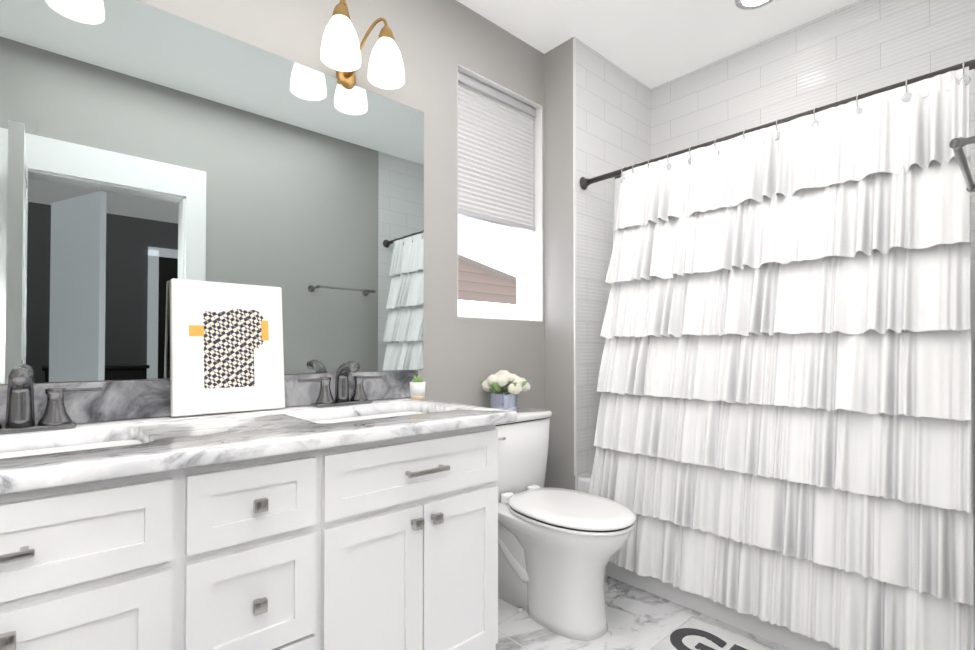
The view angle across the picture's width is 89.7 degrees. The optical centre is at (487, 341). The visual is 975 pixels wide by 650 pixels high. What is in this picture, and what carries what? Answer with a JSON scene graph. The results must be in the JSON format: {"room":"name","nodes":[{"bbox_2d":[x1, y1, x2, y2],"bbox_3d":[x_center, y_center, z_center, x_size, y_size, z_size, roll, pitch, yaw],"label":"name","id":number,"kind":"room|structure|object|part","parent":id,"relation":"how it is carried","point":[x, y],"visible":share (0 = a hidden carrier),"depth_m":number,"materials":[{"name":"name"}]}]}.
{"room":"bathroom","nodes":[
{"label":"bathroom","id":0,"kind":"room"},
{"bbox_2d":[137,0,339,77],"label":"wall","id":1,"kind":"structure","parent":0,"point":[293,30],"depth_m":1.55,"materials":[{"name":"grey paint"}]},
{"bbox_2d":[0,0,423,383],"bbox_3d":[-0.783,-0.402,1.439,1.433,1.009,0.005,1,-1,-42],"label":"mirror glass","id":2,"kind":"object","parent":1,"relation":"attached to","point":[148,153],"visible":0.89,"depth_m":1.36,"materials":[{"name":"silver"}]},
{"bbox_2d":[320,0,404,88],"bbox_3d":[-0.429,-0.991,1.640,0.288,0.222,0.196,1,-1,-42],"label":"sconce","id":3,"kind":"object","parent":1,"relation":"attached to","point":[341,49],"visible":1,"depth_m":1.61,"materials":[{"name":"white glass"}]},
{"bbox_2d":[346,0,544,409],"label":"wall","id":4,"kind":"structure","parent":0,"point":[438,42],"depth_m":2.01,"materials":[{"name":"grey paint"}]},
{"bbox_2d":[458,64,542,321],"bbox_3d":[0.027,-0.619,2.272,0.536,1.082,0.134,1,-1,-42],"label":"window","id":5,"kind":"structure","parent":4,"relation":"in","point":[495,157],"depth_m":2.30,"materials":[{"name":"white plastic"}]},
{"bbox_3d":[0.000,-0.627,2.303,0.532,1.060,0.053,1,-1,-42],"label":"frame","id":6,"kind":"part","parent":5,"relation":"part of","materials":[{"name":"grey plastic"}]},
{"bbox_2d":[458,71,535,231],"bbox_3d":[0.037,-0.850,2.264,0.508,0.608,0.045,1,-1,-42],"label":"cellular shade","id":7,"kind":"object","parent":5,"relation":"attached to","point":[495,128],"depth_m":2.25,"materials":[{"name":"white fabric"}]},
{"bbox_2d":[544,37,650,490],"bbox_3d":[0.598,-0.198,2.568,0.692,2.440,0.184,1,-1,-42],"label":"wall","id":8,"kind":"structure","parent":0,"point":[613,116],"depth_m":2.36,"materials":[{"name":"grey paint"}]},
{"bbox_2d":[573,36,576,475],"bbox_3d":[0.406,-0.402,2.274,0.009,2.039,0.010,1,-1,-42],"label":"trim","id":9,"kind":"structure","parent":8,"relation":"attached to","point":[574,254],"depth_m":2.27,"materials":[{"name":"white paint"}]},
{"bbox_2d":[580,59,974,649],"bbox_3d":[0.897,0.066,1.739,0.227,1.702,1.438,1,-1,-42],"label":"shower curtain","id":10,"kind":"object","parent":8,"relation":"attached to","point":[784,432],"visible":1,"depth_m":1.55,"materials":[{"name":"white fabric"}]},
{"bbox_3d":[0.936,-0.755,1.786,0.060,0.059,1.438,1,-1,-42],"label":"rod","id":11,"kind":"part","parent":10,"relation":"part of","materials":[{"name":"brown metal"}]},
{"bbox_2d":[496,575,790,649],"bbox_3d":[0.283,1.033,1.292,3.128,0.060,1.905,1,-1,-42],"label":"floor","id":12,"kind":"structure","parent":0,"point":[639,619],"depth_m":1.74,"materials":[{"name":"stone"}]},
{"bbox_2d":[0,417,515,649],"bbox_3d":[-0.628,0.617,1.174,1.326,0.769,0.580,1,-1,-42],"label":"bathroom vanity","id":13,"kind":"object","parent":12,"relation":"on","point":[342,508],"depth_m":1.00,"materials":[{"name":"white paint"}]},
{"bbox_2d":[0,397,516,484],"bbox_3d":[-0.612,0.216,1.195,1.370,0.030,0.580,1,-1,-42],"label":"countertop","id":14,"kind":"structure","parent":13,"relation":"on","point":[164,439],"depth_m":1.09,"materials":[{"name":"white stone"}]},
{"bbox_2d":[0,367,103,432],"bbox_3d":[-1.015,0.127,1.064,0.286,0.144,0.122,1,-1,-42],"label":"faucet","id":15,"kind":"object","parent":14,"relation":"on","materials":[{"name":"silver metal"}]},
{"bbox_2d":[0,433,135,456],"bbox_3d":[-0.905,0.297,0.918,0.464,0.163,0.294,1,-1,-42],"label":"sink","id":16,"kind":"object","parent":14,"relation":"in","point":[109,438],"depth_m":1.08,"materials":[{"name":"white ceramic"}]},
{"bbox_2d":[0,370,417,425],"bbox_3d":[-0.790,0.155,1.414,1.400,0.100,0.019,1,-1,-42],"label":"backsplash","id":17,"kind":"structure","parent":14,"relation":"on","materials":[{"name":"stone"}]},
{"bbox_2d":[169,278,284,416],"bbox_3d":[-0.742,0.017,1.414,0.292,0.372,0.065,1,-1,-42],"label":"canvas art","id":18,"kind":"object","parent":14,"relation":"on","point":[226,349],"visible":1,"depth_m":1.39,"materials":[{"name":"white fabric"}]},
{"bbox_2d":[296,361,383,408],"bbox_3d":[-0.452,0.135,1.575,0.286,0.144,0.122,1,-1,-42],"label":"faucet","id":19,"kind":"object","parent":14,"relation":"on","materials":[{"name":"silver metal"}]},
{"bbox_2d":[316,405,427,420],"bbox_3d":[-0.330,0.304,1.438,0.464,0.163,0.294,1,-1,-42],"label":"sink","id":20,"kind":"object","parent":14,"relation":"in","point":[407,408],"depth_m":1.56,"materials":[{"name":"white ceramic"}]},
{"bbox_2d":[410,375,425,399],"bbox_3d":[-0.254,0.165,1.780,0.058,0.089,0.058,1,-1,-42],"label":"plant pot","id":21,"kind":"object","parent":14,"relation":"on","point":[417,387],"visible":1,"depth_m":1.76,"materials":[{"name":"white ceramic"}]},
{"bbox_2d":[496,407,635,640],"bbox_3d":[0.231,0.654,1.863,0.452,0.714,0.696,1,-1,-42],"label":"toilet","id":22,"kind":"object","parent":12,"relation":"on","point":[558,548],"visible":0.83,"depth_m":1.74,"materials":[{"name":"white porcelain"},{"name":"white plastic"}]},
{"bbox_2d":[479,370,529,411],"bbox_3d":[0.077,0.210,2.072,0.224,0.178,0.205,1,-1,-42],"label":"flower vase","id":23,"kind":"object","parent":22,"relation":"on","point":[498,382],"visible":1,"depth_m":2.03,"materials":[{"name":"blue"}]},
{"bbox_2d":[649,616,774,649],"bbox_3d":[0.795,0.990,1.332,0.527,0.020,0.753,1,-1,-42],"label":"bath mat","id":24,"kind":"object","parent":12,"relation":"on","point":[692,633],"visible":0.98,"depth_m":1.62,"materials":[{"name":"white fabric"}]},
{"bbox_2d":[577,473,974,649],"bbox_3d":[1.144,0.818,1.952,0.688,0.390,1.437,1,-1,-42],"label":"bathtub","id":25,"kind":"object","parent":12,"relation":"on","point":[784,636],"visible":0.02,"depth_m":1.78,"materials":[{"name":"white ceramic"}]},
{"bbox_2d":[456,0,857,88],"bbox_3d":[0.283,-1.466,1.329,3.128,0.060,1.905,1,-1,-42],"label":"ceiling","id":26,"kind":"structure","parent":0,"point":[650,44],"depth_m":2.21,"materials":[{"name":"white paint"}]},
{"bbox_2d":[735,0,772,9],"bbox_3d":[1.112,-1.423,2.016,0.170,0.006,0.170,1,-1,-42],"label":"recessed light","id":27,"kind":"object","parent":26,"relation":"in","point":[748,4],"visible":1,"depth_m":2.06,"materials":[{"name":"white paint"}]},
{"bbox_2d":[651,0,974,511],"bbox_3d":[1.390,-0.202,2.314,0.140,2.440,1.905,1,-1,-42],"label":"wall","id":28,"kind":"structure","parent":0,"point":[860,47],"depth_m":2.14,"materials":[{"name":"tile"}]},
{"bbox_3d":[0.824,-0.227,0.610,2.988,2.440,0.140,1,-1,-42],"label":"wall","id":29,"kind":"structure","parent":0,"visible":0},
{"bbox_2d":[949,136,974,191],"bbox_3d":[1.101,-0.385,1.049,0.439,0.044,0.134,1,-1,-42],"label":"towel rail","id":30,"kind":"object","parent":29,"relation":"attached to","point":[956,145],"visible":1,"depth_m":1.01,"materials":[{"name":"grey metal"}]},
{"label":"outside","id":31,"kind":"structure","parent":0,"visible":0},
{"bbox_2d":[458,254,515,304],"bbox_3d":[-1.031,-0.035,10.392,6.900,3.340,4.800,1,-1,-42],"label":"house","id":32,"kind":"structure","parent":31,"point":[478,281],"depth_m":8.27,"materials":[{"name":"brown"}]}
]}

